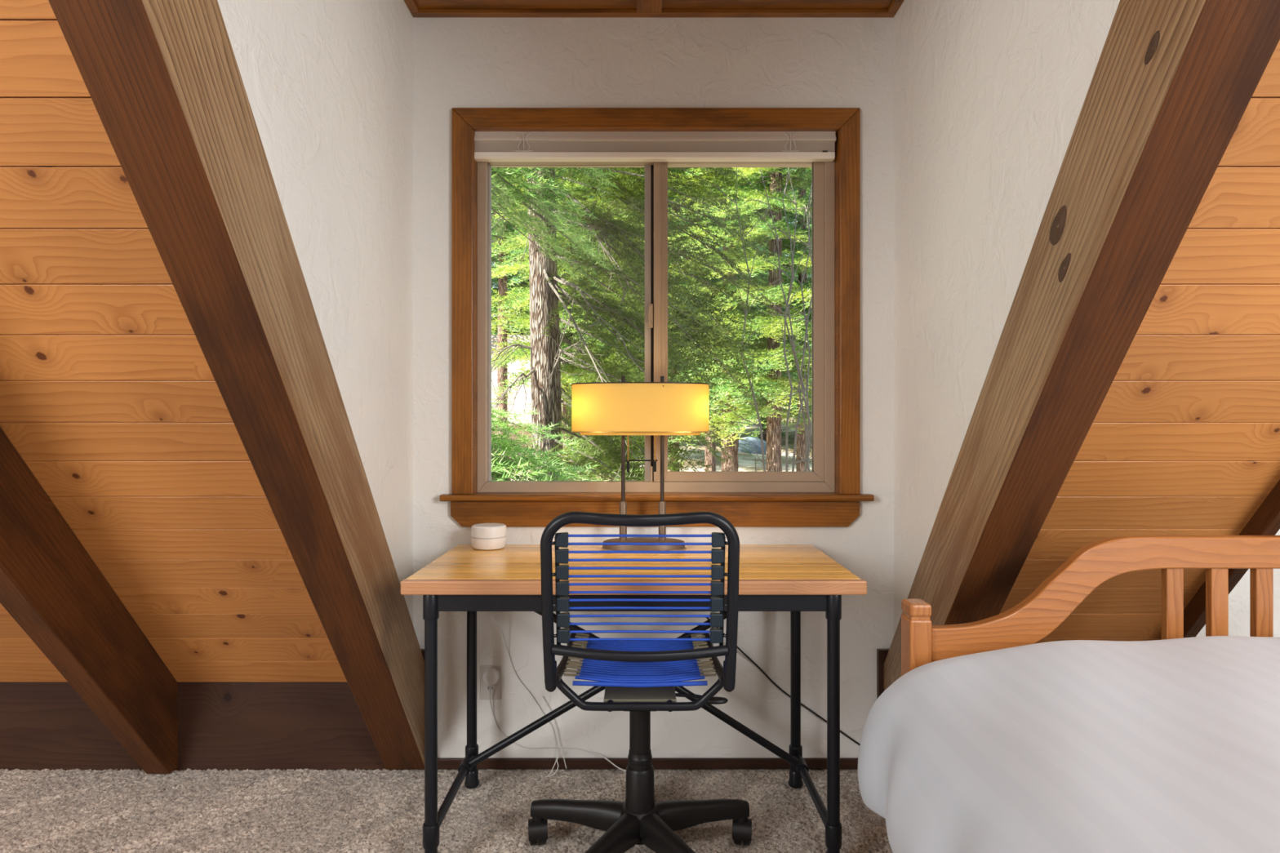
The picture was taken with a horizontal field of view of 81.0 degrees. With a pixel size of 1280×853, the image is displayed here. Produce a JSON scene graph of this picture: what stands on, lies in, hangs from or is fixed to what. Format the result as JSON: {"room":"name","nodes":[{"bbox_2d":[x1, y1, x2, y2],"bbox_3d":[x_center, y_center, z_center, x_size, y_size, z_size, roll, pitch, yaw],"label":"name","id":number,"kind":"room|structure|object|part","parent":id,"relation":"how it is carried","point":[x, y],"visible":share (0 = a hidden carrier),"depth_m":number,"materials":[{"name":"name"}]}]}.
{"room":"attic bedroom","nodes":[
{"label":"attic bedroom","id":0,"kind":"room"},
{"bbox_2d":[0,0,346,682],"bbox_3d":[-2.050,-1.085,1.012,2.500,3.936,3.207,0,0,0],"label":"ceiling","id":1,"kind":"structure","parent":0,"point":[111,397],"depth_m":1.84,"materials":[{"name":"brown wood"}]},
{"bbox_2d":[0,426,177,773],"bbox_3d":[-1.635,-0.829,0.994,0.081,4.018,3.197,0,0,0],"label":"rafter","id":2,"kind":"object","parent":1,"relation":"attached to","point":[51,585],"visible":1,"depth_m":2.14,"materials":[{"name":"wood"}]},
{"bbox_2d":[48,0,424,769],"bbox_3d":[-0.805,-0.839,1.003,0.140,4.037,3.178,0,0,0],"label":"rafter","id":3,"kind":"object","parent":1,"relation":"attached to","point":[162,79],"visible":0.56,"depth_m":1.49,"materials":[{"name":"wood"}]},
{"bbox_2d":[217,0,413,623],"bbox_3d":[-0.809,-0.268,1.649,0.050,2.495,1.886,0,0,0],"label":"wall","id":4,"kind":"structure","parent":0,"point":[328,84],"depth_m":2.04,"materials":[{"name":"white paint"}]},
{"bbox_2d":[0,682,403,770],"bbox_3d":[-2.050,1.041,2.605,2.500,0.318,0.034,0,0,0],"label":"baseboard","id":5,"kind":"structure","parent":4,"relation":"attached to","point":[222,726],"depth_m":2.59,"materials":[{"name":"wood"}]},
{"bbox_2d":[0,768,892,852],"bbox_3d":[0.200,1.186,-0.545,7.000,0.012,6.490,0,0,0],"label":"floor","id":6,"kind":"structure","parent":0,"point":[45,811],"depth_m":2.31,"materials":[{"name":"carpet"}]},
{"bbox_2d":[492,615,567,777],"bbox_3d":[-0.371,0.907,2.546,0.245,0.552,0.094,0,0,0],"label":"cable","id":7,"kind":"object","parent":6,"relation":"on","point":[557,758],"visible":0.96,"depth_m":2.58,"materials":[{"name":"white plastic"}]},
{"bbox_2d":[400,544,866,852],"bbox_3d":[-0.016,0.791,2.260,1.219,0.777,0.609,0,0,0],"label":"desk","id":8,"kind":"object","parent":6,"relation":"on","point":[795,579],"visible":0.94,"depth_m":1.98,"materials":[{"name":"brown wood"}]},
{"bbox_3d":[-0.553,0.798,1.985,0.033,0.740,0.033,0,0,0],"label":"leg","id":9,"kind":"part","parent":8,"relation":"part of","materials":[{"name":"black metal"}]},
{"bbox_3d":[-0.553,0.798,2.467,0.033,0.740,0.033,0,0,0],"label":"leg","id":10,"kind":"part","parent":8,"relation":"part of","materials":[{"name":"black metal"}]},
{"bbox_2d":[471,523,506,550],"bbox_3d":[-0.501,0.364,2.488,0.114,0.078,0.114,0,0,0],"label":"router","id":11,"kind":"object","parent":8,"relation":"on","point":[485,536],"visible":1,"depth_m":2.44,"materials":[{"name":"white plastic"}]},
{"bbox_2d":[571,376,709,551],"bbox_3d":[0.001,0.118,2.452,0.450,0.569,0.201,0,0,0],"label":"table lamp","id":12,"kind":"object","parent":8,"relation":"on","point":[623,408],"visible":0.95,"depth_m":2.37,"materials":[{"name":"beige fabric"}]},
{"bbox_3d":[-0.056,0.124,2.475,0.013,0.506,0.013,0,0,0],"label":"stem","id":13,"kind":"part","parent":12,"relation":"part of","materials":[{"name":"brown metal"}]},
{"bbox_3d":[-0.039,0.130,2.440,0.009,0.035,0.009,0,0,0],"label":"pull knob","id":14,"kind":"part","parent":12,"relation":"part of","materials":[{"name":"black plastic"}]},
{"bbox_3d":[-0.039,0.025,2.440,0.005,0.176,0.006,0,0,30],"label":"pull chain","id":15,"kind":"part","parent":12,"relation":"part of","materials":[{"name":"gold metal"}]},
{"bbox_3d":[0.001,-0.060,2.452,0.447,0.158,0.196,0,0,0],"label":"lamp shade","id":16,"kind":"part","parent":12,"relation":"part of","materials":[{"name":"fabric"}]},
{"bbox_3d":[0.049,0.025,2.440,0.006,0.176,0.005,0,0,0],"label":"pull chain","id":17,"kind":"part","parent":12,"relation":"part of","materials":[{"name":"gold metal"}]},
{"bbox_3d":[0.049,0.130,2.440,0.009,0.035,0.009,0,0,0],"label":"pull knob","id":18,"kind":"part","parent":12,"relation":"part of","materials":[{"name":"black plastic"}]},
{"bbox_3d":[0.073,0.124,2.475,0.013,0.506,0.013,0,0,0],"label":"stem","id":19,"kind":"part","parent":12,"relation":"part of","materials":[{"name":"brown metal"}]},
{"bbox_3d":[0.512,0.798,2.467,0.033,0.740,0.033,0,0,0],"label":"leg","id":20,"kind":"part","parent":8,"relation":"part of","materials":[{"name":"black metal"}]},
{"bbox_3d":[0.512,0.798,1.985,0.033,0.740,0.033,0,0,0],"label":"leg","id":21,"kind":"part","parent":8,"relation":"part of","materials":[{"name":"black metal"}]},
{"bbox_2d":[528,511,751,852],"bbox_3d":[0.000,0.688,2.037,0.642,0.982,0.690,0,0,0],"label":"office chair","id":22,"kind":"object","parent":6,"relation":"on","point":[639,677],"visible":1,"depth_m":1.85,"materials":[{"name":"black metal"}]},
{"bbox_3d":[-0.193,0.390,1.759,0.010,0.272,0.056,0,0,0],"label":"clip rod","id":23,"kind":"part","parent":22,"relation":"part of","materials":[{"name":"black metal"}]},
{"bbox_3d":[-0.198,0.625,2.035,0.028,0.060,0.480,0,0,1],"label":"seat rail","id":24,"kind":"part","parent":22,"relation":"part of","materials":[{"name":"black metal"}]},
{"bbox_3d":[-0.170,0.615,2.036,0.041,0.017,0.364,0,0,0],"label":"cord","id":25,"kind":"part","parent":22,"relation":"part of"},
{"bbox_3d":[-0.167,1.073,2.091,0.284,0.070,0.071,0,0,14],"label":"leg","id":26,"kind":"part","parent":22,"relation":"part of","materials":[{"name":"black plastic"}]},
{"bbox_3d":[-0.091,1.073,1.904,0.071,0.070,0.284,0,0,32],"label":"leg","id":27,"kind":"part","parent":22,"relation":"part of","materials":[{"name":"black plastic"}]},
{"bbox_3d":[0.000,0.629,2.022,0.321,0.018,0.011,0,0,0],"label":"seat cord","id":28,"kind":"part","parent":22,"relation":"part of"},
{"bbox_3d":[0.000,0.632,1.841,0.330,0.017,0.012,0,0,0],"label":"seat cord","id":29,"kind":"part","parent":22,"relation":"part of","materials":[{"name":"rubber"}]},
{"bbox_3d":[0.000,0.629,2.208,0.321,0.018,0.011,0,0,0],"label":"seat cord","id":30,"kind":"part","parent":22,"relation":"part of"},
{"bbox_3d":[0.000,0.629,2.191,0.321,0.018,0.011,0,0,0],"label":"seat cord","id":31,"kind":"part","parent":22,"relation":"part of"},
{"bbox_3d":[0.000,0.629,2.174,0.321,0.018,0.011,0,0,0],"label":"seat cord","id":32,"kind":"part","parent":22,"relation":"part of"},
{"bbox_3d":[0.000,0.629,2.157,0.321,0.018,0.011,0,0,0],"label":"seat cord","id":33,"kind":"part","parent":22,"relation":"part of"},
{"bbox_3d":[0.000,0.629,2.140,0.321,0.018,0.011,0,0,0],"label":"seat cord","id":34,"kind":"part","parent":22,"relation":"part of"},
{"bbox_3d":[0.000,0.629,2.123,0.321,0.018,0.011,0,0,0],"label":"seat cord","id":35,"kind":"part","parent":22,"relation":"part of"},
{"bbox_3d":[0.000,0.629,2.106,0.321,0.018,0.011,0,0,0],"label":"seat cord","id":36,"kind":"part","parent":22,"relation":"part of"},
{"bbox_3d":[0.000,0.629,2.005,0.321,0.018,0.011,0,0,0],"label":"seat cord","id":37,"kind":"part","parent":22,"relation":"part of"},
{"bbox_3d":[0.000,0.629,1.988,0.321,0.018,0.011,0,0,0],"label":"seat cord","id":38,"kind":"part","parent":22,"relation":"part of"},
{"bbox_3d":[0.000,0.629,1.971,0.321,0.018,0.011,0,0,0],"label":"seat cord","id":39,"kind":"part","parent":22,"relation":"part of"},
{"bbox_3d":[0.000,0.629,1.954,0.321,0.018,0.011,0,0,0],"label":"seat cord","id":40,"kind":"part","parent":22,"relation":"part of","materials":[{"name":"rubber"}]},
{"bbox_3d":[0.000,0.629,1.937,0.321,0.018,0.011,0,0,0],"label":"seat cord","id":41,"kind":"part","parent":22,"relation":"part of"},
{"bbox_3d":[0.000,0.629,1.920,0.321,0.018,0.011,0,0,0],"label":"seat cord","id":42,"kind":"part","parent":22,"relation":"part of","materials":[{"name":"rubber"}]},
{"bbox_3d":[0.000,0.629,1.903,0.321,0.018,0.011,0,0,0],"label":"seat cord","id":43,"kind":"part","parent":22,"relation":"part of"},
{"bbox_3d":[0.000,0.625,1.886,0.321,0.018,0.011,0,0,0],"label":"seat cord","id":44,"kind":"part","parent":22,"relation":"part of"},
{"bbox_3d":[0.000,0.625,1.869,0.321,0.018,0.011,0,0,0],"label":"seat cord","id":45,"kind":"part","parent":22,"relation":"part of","materials":[{"name":"rubber"}]},
{"bbox_3d":[0.000,0.625,1.853,0.321,0.018,0.011,0,0,0],"label":"seat cord","id":46,"kind":"part","parent":22,"relation":"part of","materials":[{"name":"rubber"}]},
{"bbox_3d":[0.000,0.700,2.010,0.184,0.020,0.225,0,0,0],"label":"mechanism plate","id":47,"kind":"part","parent":22,"relation":"part of","materials":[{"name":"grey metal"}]},
{"bbox_3d":[0.000,0.408,1.746,0.460,0.428,0.109,0,0,0],"label":"frame","id":48,"kind":"part","parent":22,"relation":"part of","materials":[{"name":"black metal"}]},
{"bbox_3d":[0.000,0.505,1.778,0.336,0.007,0.011,0,0,0],"label":"cord","id":49,"kind":"part","parent":22,"relation":"part of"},
{"bbox_3d":[0.000,0.486,1.774,0.336,0.007,0.011,0,0,0],"label":"cord","id":50,"kind":"part","parent":22,"relation":"part of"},
{"bbox_3d":[0.000,0.466,1.771,0.336,0.007,0.011,0,0,0],"label":"cord","id":51,"kind":"part","parent":22,"relation":"part of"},
{"bbox_3d":[0.000,0.447,1.768,0.336,0.007,0.011,0,0,0],"label":"cord","id":52,"kind":"part","parent":22,"relation":"part of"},
{"bbox_3d":[0.000,0.427,1.764,0.336,0.007,0.011,0,0,0],"label":"cord","id":53,"kind":"part","parent":22,"relation":"part of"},
{"bbox_3d":[0.000,0.408,1.761,0.336,0.007,0.011,0,0,0],"label":"cord","id":54,"kind":"part","parent":22,"relation":"part of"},
{"bbox_3d":[0.000,0.389,1.758,0.336,0.007,0.011,0,0,0],"label":"cord","id":55,"kind":"part","parent":22,"relation":"part of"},
{"bbox_3d":[0.000,0.369,1.754,0.336,0.007,0.011,0,0,0],"label":"cord","id":56,"kind":"part","parent":22,"relation":"part of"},
{"bbox_3d":[0.000,0.350,1.751,0.336,0.007,0.011,0,0,0],"label":"cord","id":57,"kind":"part","parent":22,"relation":"part of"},
{"bbox_3d":[0.000,0.330,1.748,0.336,0.007,0.011,0,0,0],"label":"cord","id":58,"kind":"part","parent":22,"relation":"part of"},
{"bbox_3d":[0.000,0.311,1.744,0.336,0.007,0.011,0,0,0],"label":"cord","id":59,"kind":"part","parent":22,"relation":"part of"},
{"bbox_3d":[0.000,0.292,1.741,0.336,0.007,0.011,0,0,0],"label":"cord","id":60,"kind":"part","parent":22,"relation":"part of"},
{"bbox_3d":[0.000,0.272,1.738,0.336,0.007,0.011,0,0,0],"label":"cord","id":61,"kind":"part","parent":22,"relation":"part of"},
{"bbox_3d":[0.000,0.253,1.734,0.336,0.007,0.011,0,0,0],"label":"cord","id":62,"kind":"part","parent":22,"relation":"part of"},
{"bbox_3d":[0.091,1.073,1.904,0.071,0.070,0.284,0,0,-32],"label":"leg","id":63,"kind":"part","parent":22,"relation":"part of","materials":[{"name":"black plastic"}]},
{"bbox_3d":[0.115,0.735,2.046,0.151,0.020,0.012,0,0,4],"label":"lever rod","id":64,"kind":"part","parent":22,"relation":"part of","materials":[{"name":"black metal"}]},
{"bbox_3d":[0.167,1.073,2.092,0.284,0.070,0.071,0,0,-14],"label":"leg","id":65,"kind":"part","parent":22,"relation":"part of","materials":[{"name":"black plastic"}]},
{"bbox_3d":[0.170,0.615,2.036,0.041,0.017,0.364,0,0,0],"label":"cord","id":66,"kind":"part","parent":22,"relation":"part of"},
{"bbox_3d":[0.198,0.625,2.035,0.028,0.060,0.480,0,0,-1],"label":"seat rail","id":67,"kind":"part","parent":22,"relation":"part of","materials":[{"name":"black metal"}]},
{"bbox_3d":[0.193,0.390,1.759,0.010,0.272,0.056,0,0,0],"label":"clip rod","id":68,"kind":"part","parent":22,"relation":"part of","materials":[{"name":"black metal"}]},
{"bbox_2d":[901,535,1279,675],"bbox_3d":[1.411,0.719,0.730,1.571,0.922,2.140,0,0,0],"label":"headboard","id":69,"kind":"object","parent":6,"relation":"on","point":[1037,615],"visible":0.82,"depth_m":1.75,"materials":[{"name":"brown wood"}]},
{"bbox_3d":[0.651,0.814,1.768,0.051,0.732,0.065,0,0,0],"label":"post","id":70,"kind":"part","parent":69,"relation":"part of","materials":[{"name":"brown wood"}]},
{"bbox_3d":[1.411,0.730,0.728,1.449,0.300,1.995,0,0,0],"label":"mattress","id":71,"kind":"object","parent":69,"relation":"on","visible":0},
{"bbox_2d":[857,635,1279,852],"bbox_3d":[1.411,0.663,0.699,1.905,0.423,2.079,0,0,0],"label":"duvet","id":72,"kind":"object","parent":71,"relation":"on","point":[1166,745],"visible":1,"depth_m":1.27,"materials":[{"name":"fabric"}]},
{"bbox_2d":[413,17,893,770],"bbox_3d":[0.046,-0.158,2.651,1.781,2.715,0.162,0,0,0],"label":"wall","id":73,"kind":"structure","parent":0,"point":[459,62],"depth_m":2.59,"materials":[{"name":"white paint"}]},
{"bbox_2d":[480,665,501,699],"bbox_3d":[-0.516,0.883,2.588,0.073,0.119,0.007,0,0,0],"label":"wall outlet","id":74,"kind":"object","parent":73,"relation":"attached to","point":[495,690],"visible":0.57,"depth_m":2.59,"materials":[{"name":"grey"}]},
{"bbox_2d":[485,684,494,693],"bbox_3d":[-0.516,0.904,2.586,0.033,0.033,0.002,0,0,0],"label":"receptacle","id":75,"kind":"object","parent":74,"relation":"attached to","point":[492,687],"depth_m":2.59,"materials":[{"name":"grey"}]},
{"bbox_2d":[482,667,499,685],"bbox_3d":[-0.510,0.858,2.570,0.055,0.055,0.031,0,0,0],"label":"plug","id":76,"kind":"object","parent":74,"relation":"attached to","point":[491,677],"visible":1,"depth_m":2.56,"materials":[{"name":"white plastic"}]},
{"bbox_2d":[488,685,626,771],"bbox_3d":[-0.269,1.026,2.566,0.495,0.277,0.071,0,0,8],"label":"cable","id":77,"kind":"object","parent":76,"relation":"attached to","point":[504,734],"visible":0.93,"depth_m":2.59,"materials":[{"name":"white plastic"}]},
{"bbox_2d":[542,696,566,768],"bbox_3d":[-0.289,1.048,2.583,0.094,0.237,0.026,0,0,21],"label":"cable","id":78,"kind":"object","parent":73,"relation":"attached to","point":[542,696],"visible":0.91,"depth_m":2.59,"materials":[{"name":"white plastic"}]},
{"bbox_2d":[437,757,857,769],"bbox_3d":[0.046,1.162,2.585,1.661,0.036,0.014,0,0,0],"label":"baseboard","id":79,"kind":"structure","parent":73,"relation":"attached to","point":[443,763],"depth_m":2.58,"materials":[{"name":"wood"}]},
{"bbox_2d":[474,131,836,161],"bbox_3d":[0.051,-0.979,2.615,1.258,0.101,0.044,0,0,0],"label":"window blind","id":80,"kind":"object","parent":73,"relation":"attached to","point":[489,146],"visible":1,"depth_m":2.60,"materials":[{"name":"beige"}]},
{"bbox_3d":[-0.403,-0.986,2.597,0.060,0.070,0.008,0,0,0],"label":"ladder cord","id":81,"kind":"part","parent":80,"relation":"part of","materials":[{"name":"fabric"}]},
{"bbox_3d":[0.050,-0.940,2.618,1.251,0.023,0.039,0,0,0],"label":"rail","id":82,"kind":"part","parent":80,"relation":"part of","materials":[{"name":"white"}]},
{"bbox_3d":[0.522,-0.986,2.597,0.060,0.070,0.008,0,0,0],"label":"ladder cord","id":83,"kind":"part","parent":80,"relation":"part of","materials":[{"name":"fabric"}]},
{"bbox_2d":[439,107,874,526],"bbox_3d":[0.057,-0.375,2.636,1.480,1.439,0.171,0,0,0],"label":"window","id":84,"kind":"structure","parent":73,"relation":"attached to","point":[829,495],"depth_m":2.58,"materials":[{"name":"brown wood"}]},
{"bbox_3d":[-0.611,-0.430,2.583,0.072,1.327,0.018,0,0,0],"label":"casing","id":85,"kind":"part","parent":84,"relation":"part of","materials":[{"name":"brown wood"}]},
{"bbox_3d":[-0.260,-0.369,2.686,0.564,1.133,0.004,0,0,0],"label":"pane","id":86,"kind":"part","parent":84,"relation":"part of","materials":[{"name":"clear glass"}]},
{"bbox_3d":[0.056,-0.396,2.675,1.260,1.258,0.070,0,0,0],"label":"frame","id":87,"kind":"part","parent":84,"relation":"part of","materials":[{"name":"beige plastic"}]},
{"bbox_3d":[0.055,-1.060,2.583,1.400,0.071,0.018,0,0,0],"label":"casing","id":88,"kind":"part","parent":84,"relation":"part of","materials":[{"name":"brown wood"}]},
{"bbox_3d":[0.057,0.244,2.606,1.480,0.022,0.109,0,0,0],"label":"sill","id":89,"kind":"part","parent":84,"relation":"part of","materials":[{"name":"brown wood"}]},
{"bbox_3d":[0.350,-0.370,2.660,0.603,1.130,0.031,0,0,0],"label":"sash","id":90,"kind":"part","parent":84,"relation":"part of","materials":[{"name":"beige plastic"}]},
{"bbox_3d":[0.722,-0.430,2.583,0.069,1.326,0.018,0,0,0],"label":"casing","id":91,"kind":"part","parent":84,"relation":"part of","materials":[{"name":"brown wood"}]},
{"bbox_2d":[705,617,860,745],"bbox_3d":[0.604,0.896,2.545,0.779,0.537,0.096,0,0,0],"label":"cable","id":92,"kind":"object","parent":73,"relation":"attached to","point":[707,618],"visible":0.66,"depth_m":2.58,"materials":[{"name":"black plastic"}]},
{"bbox_2d":[414,0,893,8],"bbox_3d":[0.046,-1.441,1.696,1.761,0.028,2.072,0,0,0],"label":"ceiling","id":93,"kind":"structure","parent":0,"point":[422,4],"depth_m":2.53,"materials":[{"name":"brown wood"}]},
{"bbox_2d":[893,0,1119,635],"bbox_3d":[0.902,-0.268,1.649,0.050,2.495,1.886,0,0,0],"label":"wall","id":94,"kind":"structure","parent":0,"point":[989,95],"depth_m":2.07,"materials":[{"name":"white paint"}]},
{"bbox_2d":[404,0,904,17],"bbox_3d":[0.046,-1.420,1.671,1.661,0.014,1.842,0,0,0],"label":"trim","id":95,"kind":"structure","parent":94,"relation":"attached to","point":[645,8],"depth_m":2.56,"materials":[{"name":"brown wood"}]},
{"bbox_2d":[999,40,1279,643],"bbox_3d":[1.310,-1.085,1.012,0.820,3.936,3.207,0,0,0],"label":"ceiling","id":96,"kind":"structure","parent":0,"point":[1184,439],"depth_m":1.84,"materials":[{"name":"brown wood"}]},
{"bbox_2d":[884,0,1279,690],"bbox_3d":[0.904,-0.839,1.003,0.142,4.037,3.178,0,0,0],"label":"rafter","id":97,"kind":"object","parent":96,"relation":"attached to","point":[1173,82],"visible":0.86,"depth_m":1.44,"materials":[{"name":"wood"}]},
{"bbox_2d":[1183,479,1279,637],"bbox_3d":[1.714,-0.942,1.059,0.041,3.817,3.065,0,0,0],"label":"rafter","id":98,"kind":"object","parent":96,"relation":"attached to","point":[1265,521],"visible":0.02,"depth_m":2.10,"materials":[{"name":"wood"}]},
{"bbox_2d":[1195,528,1279,637],"bbox_3d":[2.710,-0.158,2.642,1.980,2.715,0.100,0,0,0],"label":"wall","id":99,"kind":"structure","parent":0,"point":[1239,597],"depth_m":2.59,"materials":[{"name":"white paint"}]},
{"label":"outside","id":100,"kind":"structure","parent":0,"visible":0},
{"bbox_2d":[510,396,812,480],"bbox_3d":[0.000,-1.353,56.600,90.000,10.798,106.800,0,0,0],"label":"ground","id":101,"kind":"structure","parent":100,"point":[744,460],"depth_m":24.55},
{"bbox_2d":[491,240,520,334],"bbox_3d":[-8.687,-12.863,41.991,10.340,26.052,9.368,0,0,-30],"label":"conifer","id":102,"kind":"object","parent":101,"relation":"on","point":[513,241],"visible":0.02,"depth_m":41.62,"materials":[{"name":"green plant"}]},
{"bbox_2d":[491,206,523,333],"bbox_3d":[-7.224,-9.429,27.010,7.576,21.002,7.214,0,0,4],"label":"conifer","id":103,"kind":"object","parent":101,"relation":"on","point":[495,309],"visible":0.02,"depth_m":27.68,"materials":[{"name":"green plant"}]},
{"bbox_2d":[491,334,582,472],"bbox_3d":[-5.775,-0.644,25.600,7.450,4.982,7.200,0,0,0],"label":"cabin","id":104,"kind":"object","parent":101,"relation":"on","point":[519,402],"visible":0.02,"depth_m":23.04,"materials":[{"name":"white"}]},
{"bbox_2d":[491,171,587,334],"bbox_3d":[-4.524,-9.992,29.967,7.874,21.003,6.988,0,0,21],"label":"conifer","id":105,"kind":"object","parent":101,"relation":"on","point":[524,285],"visible":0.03,"depth_m":28.99,"materials":[{"name":"green plant"}]},
{"bbox_2d":[493,173,592,332],"bbox_3d":[-4.603,-12.589,44.065,8.607,26.002,9.267,0,0,-43],"label":"conifer","id":106,"kind":"object","parent":101,"relation":"on","point":[561,173],"visible":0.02,"depth_m":43.54,"materials":[{"name":"green plant"}]},
{"bbox_2d":[491,168,595,479],"bbox_3d":[-3.849,-7.711,20.620,6.062,19.002,5.379,0,0,4],"label":"conifer","id":107,"kind":"object","parent":101,"relation":"on","point":[502,285],"visible":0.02,"depth_m":20.88,"materials":[{"name":"green plant"}]},
{"bbox_2d":[491,399,617,480],"bbox_3d":[-1.056,-0.320,4.424,2.181,9.002,1.978,0,0,15],"label":"conifer","id":108,"kind":"object","parent":101,"relation":"on","point":[499,469],"visible":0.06,"depth_m":4.43,"materials":[{"name":"green plant"}]},
{"bbox_2d":[491,167,622,291],"bbox_3d":[-1.143,-0.319,5.131,2.493,9.004,2.223,0,0,0],"label":"conifer","id":109,"kind":"object","parent":101,"relation":"on","point":[504,186],"visible":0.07,"depth_m":5.10,"materials":[{"name":"green plant"}]},
{"bbox_2d":[506,168,643,378],"bbox_3d":[-1.819,-9.882,28.152,7.576,21.001,7.736,0,0,34],"label":"conifer","id":110,"kind":"object","parent":101,"relation":"on","point":[557,168],"visible":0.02,"depth_m":28.30,"materials":[{"name":"green plant"}]},
{"bbox_2d":[491,167,668,480],"bbox_3d":[-1.547,-5.677,14.957,4.763,17.001,4.609,0,0,-36],"label":"conifer","id":111,"kind":"object","parent":101,"relation":"on","point":[568,380],"visible":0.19,"depth_m":14.08,"materials":[{"name":"green plant"}]},
{"bbox_2d":[497,167,721,480],"bbox_3d":[-0.568,-5.805,15.651,4.577,17.001,4.997,0,0,36],"label":"conifer","id":112,"kind":"object","parent":101,"relation":"on","point":[574,334],"visible":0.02,"depth_m":14.84,"materials":[{"name":"green plant"}]},
{"bbox_2d":[491,167,752,480],"bbox_3d":[-0.208,-1.320,6.617,2.725,11.001,2.458,0,0,13],"label":"conifer","id":113,"kind":"object","parent":101,"relation":"on","point":[546,351],"visible":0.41,"depth_m":6.37,"materials":[{"name":"green plant"}]},
{"bbox_2d":[555,167,773,480],"bbox_3d":[0.092,-2.119,8.213,2.867,12.002,2.572,0,0,29],"label":"conifer","id":114,"kind":"object","parent":101,"relation":"on","point":[697,336],"visible":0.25,"depth_m":7.92,"materials":[{"name":"green plant"}]},
{"bbox_2d":[586,167,761,471],"bbox_3d":[0.869,-6.524,16.606,4.837,18.001,3.804,0,0,-5],"label":"conifer","id":115,"kind":"object","parent":101,"relation":"on","point":[715,280],"visible":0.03,"depth_m":16.26,"materials":[{"name":"green plant"}]},
{"bbox_2d":[622,167,811,471],"bbox_3d":[1.714,-5.450,13.666,4.448,17.002,3.888,0,0,6],"label":"conifer","id":116,"kind":"object","parent":101,"relation":"on","point":[731,465],"visible":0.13,"depth_m":13.18,"materials":[{"name":"green plant"}]},
{"bbox_2d":[631,168,810,471],"bbox_3d":[1.821,-7.058,18.776,4.809,18.002,4.652,0,0,-14],"label":"conifer","id":117,"kind":"object","parent":101,"relation":"on","point":[710,460],"visible":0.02,"depth_m":18.86,"materials":[{"name":"green plant"}]},
{"bbox_2d":[668,170,797,444],"bbox_3d":[3.099,-9.693,29.121,7.327,21.003,7.202,0,0,-26],"label":"conifer","id":118,"kind":"object","parent":101,"relation":"on","point":[783,274],"visible":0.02,"depth_m":28.85,"materials":[{"name":"green plant"}]},
{"bbox_2d":[715,395,759,457],"bbox_3d":[3.197,-0.193,24.009,1.405,2.601,1.127,0,0,-24],"label":"conifer","id":119,"kind":"object","parent":101,"relation":"on","point":[740,395],"visible":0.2,"depth_m":23.99,"materials":[{"name":"plant"}]},
{"bbox_2d":[667,167,811,471],"bbox_3d":[2.207,-4.802,12.563,4.072,16.003,3.402,0,0,15],"label":"conifer","id":120,"kind":"object","parent":101,"relation":"on","point":[773,414],"visible":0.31,"depth_m":12.27,"materials":[{"name":"green plant"}]},
{"bbox_2d":[737,436,766,454],"bbox_3d":[3.788,0.811,26.024,1.479,0.932,1.000,0,0,0],"label":"boulder","id":121,"kind":"object","parent":101,"relation":"on","point":[757,442],"visible":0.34,"depth_m":25.59,"materials":[{"name":"stone"}]},
{"bbox_2d":[744,457,762,471],"bbox_3d":[2.404,1.722,14.875,1.415,2.202,1.386,0,0,0],"label":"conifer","id":122,"kind":"object","parent":101,"relation":"on","point":[755,458],"visible":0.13,"depth_m":14.99,"materials":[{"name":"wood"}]},
{"bbox_2d":[700,168,811,439],"bbox_3d":[5.255,-9.834,31.118,7.686,21.001,7.235,0,0,13],"label":"conifer","id":123,"kind":"object","parent":101,"relation":"on","point":[764,435],"visible":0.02,"depth_m":30.71,"materials":[{"name":"green plant"}]},
{"bbox_2d":[704,167,811,471],"bbox_3d":[1.737,0.423,8.633,2.406,6.727,0.891,0,0,0],"label":"bare branches","id":124,"kind":"object","parent":101,"relation":"on","point":[807,435],"visible":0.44,"depth_m":8.54,"materials":[{"name":"plant"}]},
{"bbox_3d":[1.648,0.422,8.559,1.140,6.727,0.377,0,0,0],"label":"stem","id":125,"kind":"part","parent":124,"relation":"part of","materials":[{"name":"plant"}]},
{"bbox_3d":[1.581,0.421,8.408,0.952,6.724,0.404,0,0,0],"label":"stem","id":126,"kind":"part","parent":124,"relation":"part of","materials":[{"name":"plant"}]},
{"bbox_3d":[1.793,0.422,8.623,1.080,6.726,0.385,0,0,0],"label":"stem","id":127,"kind":"part","parent":124,"relation":"part of","materials":[{"name":"plant"}]},
{"bbox_3d":[1.837,0.423,8.671,1.130,6.727,0.450,0,0,0],"label":"stem","id":128,"kind":"part","parent":124,"relation":"part of","materials":[{"name":"plant"}]},
{"bbox_3d":[1.944,0.420,8.873,0.989,6.722,0.374,0,0,0],"label":"stem","id":129,"kind":"part","parent":124,"relation":"part of","materials":[{"name":"plant"}]},
{"bbox_2d":[708,167,811,471],"bbox_3d":[3.379,-5.235,14.889,4.124,16.001,4.037,0,0,-13],"label":"conifer","id":130,"kind":"object","parent":101,"relation":"on","point":[800,466],"visible":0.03,"depth_m":14.89,"materials":[{"name":"green plant"}]},
{"bbox_2d":[738,167,811,426],"bbox_3d":[7.769,-12.493,41.749,9.538,26.224,8.937,0,0,23],"label":"conifer","id":131,"kind":"object","parent":101,"relation":"on","point":[787,167],"visible":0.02,"depth_m":41.56,"materials":[{"name":"green plant"}]},
{"bbox_2d":[749,167,811,436],"bbox_3d":[7.796,-9.642,28.039,7.636,21.002,7.490,0,0,38],"label":"conifer","id":132,"kind":"object","parent":101,"relation":"on","point":[793,220],"visible":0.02,"depth_m":28.10,"materials":[{"name":"green plant"}]}
]}

